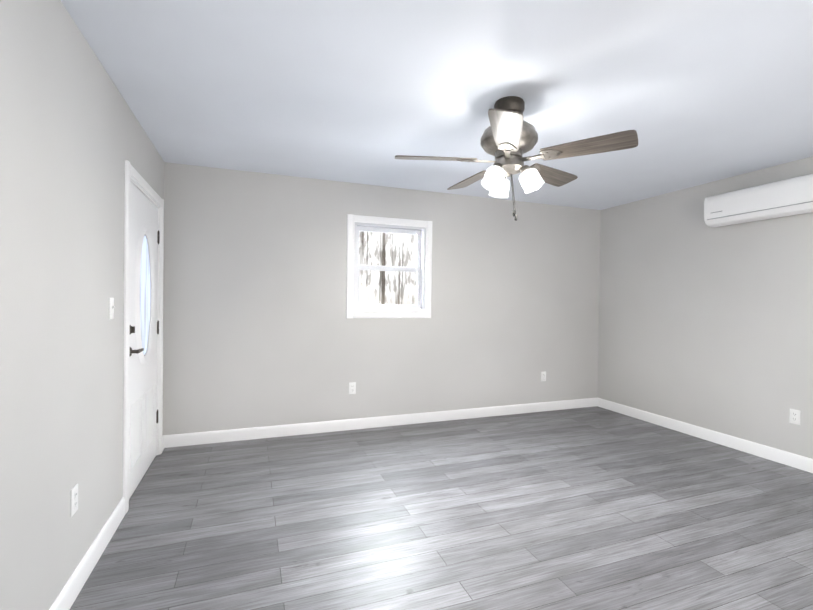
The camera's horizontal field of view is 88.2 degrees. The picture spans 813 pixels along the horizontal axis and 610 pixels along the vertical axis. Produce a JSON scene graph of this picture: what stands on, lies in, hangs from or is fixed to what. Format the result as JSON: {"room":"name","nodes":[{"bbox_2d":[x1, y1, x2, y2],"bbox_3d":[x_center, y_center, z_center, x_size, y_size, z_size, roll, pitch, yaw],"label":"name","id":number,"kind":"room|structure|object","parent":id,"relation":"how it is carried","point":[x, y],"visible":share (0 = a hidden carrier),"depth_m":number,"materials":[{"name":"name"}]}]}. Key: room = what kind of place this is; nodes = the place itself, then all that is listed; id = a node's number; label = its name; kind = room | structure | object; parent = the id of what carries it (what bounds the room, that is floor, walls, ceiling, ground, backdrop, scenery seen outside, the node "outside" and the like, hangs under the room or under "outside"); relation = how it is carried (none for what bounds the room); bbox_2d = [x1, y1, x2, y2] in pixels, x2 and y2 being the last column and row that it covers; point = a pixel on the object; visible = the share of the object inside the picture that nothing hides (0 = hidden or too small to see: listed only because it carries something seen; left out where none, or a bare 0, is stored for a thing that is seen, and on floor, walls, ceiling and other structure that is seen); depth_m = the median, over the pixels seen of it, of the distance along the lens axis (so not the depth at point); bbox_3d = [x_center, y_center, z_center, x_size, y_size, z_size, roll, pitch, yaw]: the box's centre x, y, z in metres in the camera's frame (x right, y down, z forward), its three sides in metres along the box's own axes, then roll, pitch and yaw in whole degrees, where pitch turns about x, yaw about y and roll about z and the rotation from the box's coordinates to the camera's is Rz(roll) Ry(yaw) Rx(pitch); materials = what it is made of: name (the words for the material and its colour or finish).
{"room":"empty living room","nodes":[
{"label":"empty living room","id":0,"kind":"room"},
{"bbox_2d":[0,0,164,609],"bbox_3d":[-1.217,0.040,1.050,0.140,2.440,5.360,0,1,-20],"label":"wall","id":1,"kind":"structure","parent":0,"point":[73,136],"depth_m":1.63,"materials":[{"name":"paint"}]},
{"bbox_2d":[71,483,77,516],"bbox_3d":[-1.420,0.835,1.798,0.007,0.115,0.070,0,1,-20],"label":"electrical outlet","id":2,"kind":"object","parent":1,"relation":"attached to","point":[74,499],"visible":1,"depth_m":1.79,"materials":[{"name":"white plastic"}]},
{"bbox_2d":[49,497,125,609],"bbox_3d":[-1.414,1.198,1.784,0.015,0.105,1.488,0,1,-20],"label":"baseboard","id":3,"kind":"structure","parent":1,"relation":"attached to","point":[70,591],"depth_m":1.93,"materials":[{"name":"white wood"}]},
{"bbox_2d":[109,298,114,318],"bbox_3d":[-1.573,0.018,2.251,0.019,0.115,0.070,0,1,-20],"label":"switch plate","id":4,"kind":"object","parent":1,"relation":"attached to","point":[111,308],"visible":1,"depth_m":2.24,"materials":[{"name":"white plastic"}]},
{"bbox_2d":[123,160,163,513],"bbox_3d":[-1.910,0.186,2.961,0.157,2.092,1.080,0,1,-20],"label":"door frame","id":5,"kind":"structure","parent":1,"relation":"attached to","point":[137,180],"depth_m":2.52,"materials":[{"name":"white wood"}]},
{"bbox_2d":[129,182,159,498],"bbox_3d":[-1.860,0.223,2.985,0.101,2.001,0.922,0,1,-20],"label":"entry door","id":6,"kind":"structure","parent":1,"relation":"in","point":[144,322],"depth_m":2.94,"materials":[{"name":"white wood"}]},
{"bbox_2d":[163,162,600,434],"bbox_3d":[0.138,0.021,4.479,5.050,2.440,0.140,0,1,-20],"label":"wall","id":7,"kind":"structure","parent":0,"point":[261,329],"depth_m":4.12,"materials":[{"name":"paint"}]},
{"bbox_2d":[349,382,355,393],"bbox_3d":[-0.536,0.826,4.164,0.070,0.115,0.007,0,1,-20],"label":"electrical outlet","id":8,"kind":"object","parent":7,"relation":"attached to","point":[352,387],"visible":1,"depth_m":4.16,"materials":[{"name":"white plastic"}]},
{"bbox_2d":[162,398,596,450],"bbox_3d":[0.139,1.189,4.406,4.740,0.105,0.030,0,1,-20],"label":"baseboard","id":9,"kind":"structure","parent":7,"relation":"attached to","point":[197,438],"depth_m":4.18,"materials":[{"name":"white wood"}]},
{"bbox_2d":[346,214,431,317],"bbox_3d":[-0.181,-0.377,4.339,0.907,1.022,0.168,0,1,-20],"label":"window unit","id":10,"kind":"structure","parent":7,"relation":"in","point":[421,230],"depth_m":4.31,"materials":[{"name":"plastic"}]},
{"bbox_2d":[541,371,545,380],"bbox_3d":[1.620,0.844,4.957,0.070,0.115,0.007,0,1,-20],"label":"electrical outlet","id":11,"kind":"object","parent":7,"relation":"attached to","point":[543,376],"visible":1,"depth_m":4.95,"materials":[{"name":"white plastic"}]},
{"bbox_2d":[61,0,812,209],"bbox_3d":[1.078,-1.212,1.950,5.050,0.100,5.500,0,1,-20],"label":"ceiling","id":12,"kind":"structure","parent":0,"point":[692,93],"depth_m":2.23,"materials":[{"name":"paint"}]},
{"bbox_2d":[395,96,637,220],"bbox_3d":[0.574,-0.832,2.478,1.286,0.682,1.233,0,1,-20],"label":"fan","id":13,"kind":"object","parent":12,"relation":"hanging from","point":[509,138],"visible":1,"depth_m":2.34,"materials":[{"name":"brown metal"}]},
{"bbox_2d":[70,406,812,609],"bbox_3d":[1.047,1.328,1.977,5.050,0.100,5.500,0,1,-20],"label":"floor","id":14,"kind":"structure","parent":0,"point":[593,508],"depth_m":2.43,"materials":[{"name":"laminate"}]},
{"bbox_2d":[597,156,812,458],"bbox_3d":[3.391,0.079,2.745,0.140,2.440,5.360,0,1,-20],"label":"wall","id":15,"kind":"structure","parent":0,"point":[702,324],"depth_m":3.95,"materials":[{"name":"paint"}]},
{"bbox_2d":[597,397,812,472],"bbox_3d":[3.279,1.244,2.796,0.016,0.105,5.220,0,1,-20],"label":"baseboard","id":16,"kind":"structure","parent":15,"relation":"attached to","point":[770,453],"depth_m":3.88,"materials":[{"name":"white wood"}]},
{"bbox_2d":[704,174,812,226],"bbox_3d":[2.947,-0.847,3.468,0.208,0.274,0.832,0,1,-20],"label":"mini-split air conditioner","id":17,"kind":"object","parent":15,"relation":"attached to","point":[787,197],"visible":0.98,"depth_m":3.40,"materials":[{"name":"white plastic"}]},
{"bbox_2d":[789,409,800,424],"bbox_3d":[3.087,0.889,3.338,0.007,0.115,0.070,0,1,-20],"label":"electrical outlet","id":18,"kind":"object","parent":15,"relation":"attached to","point":[794,417],"visible":1,"depth_m":3.34,"materials":[{"name":"white plastic"}]},
{"label":"outside","id":19,"kind":"structure","parent":0,"visible":0},
{"bbox_2d":[359,231,416,304],"bbox_3d":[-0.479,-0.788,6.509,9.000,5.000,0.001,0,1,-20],"label":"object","id":20,"kind":"structure","parent":19,"point":[401,277],"depth_m":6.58,"materials":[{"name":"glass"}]}
]}

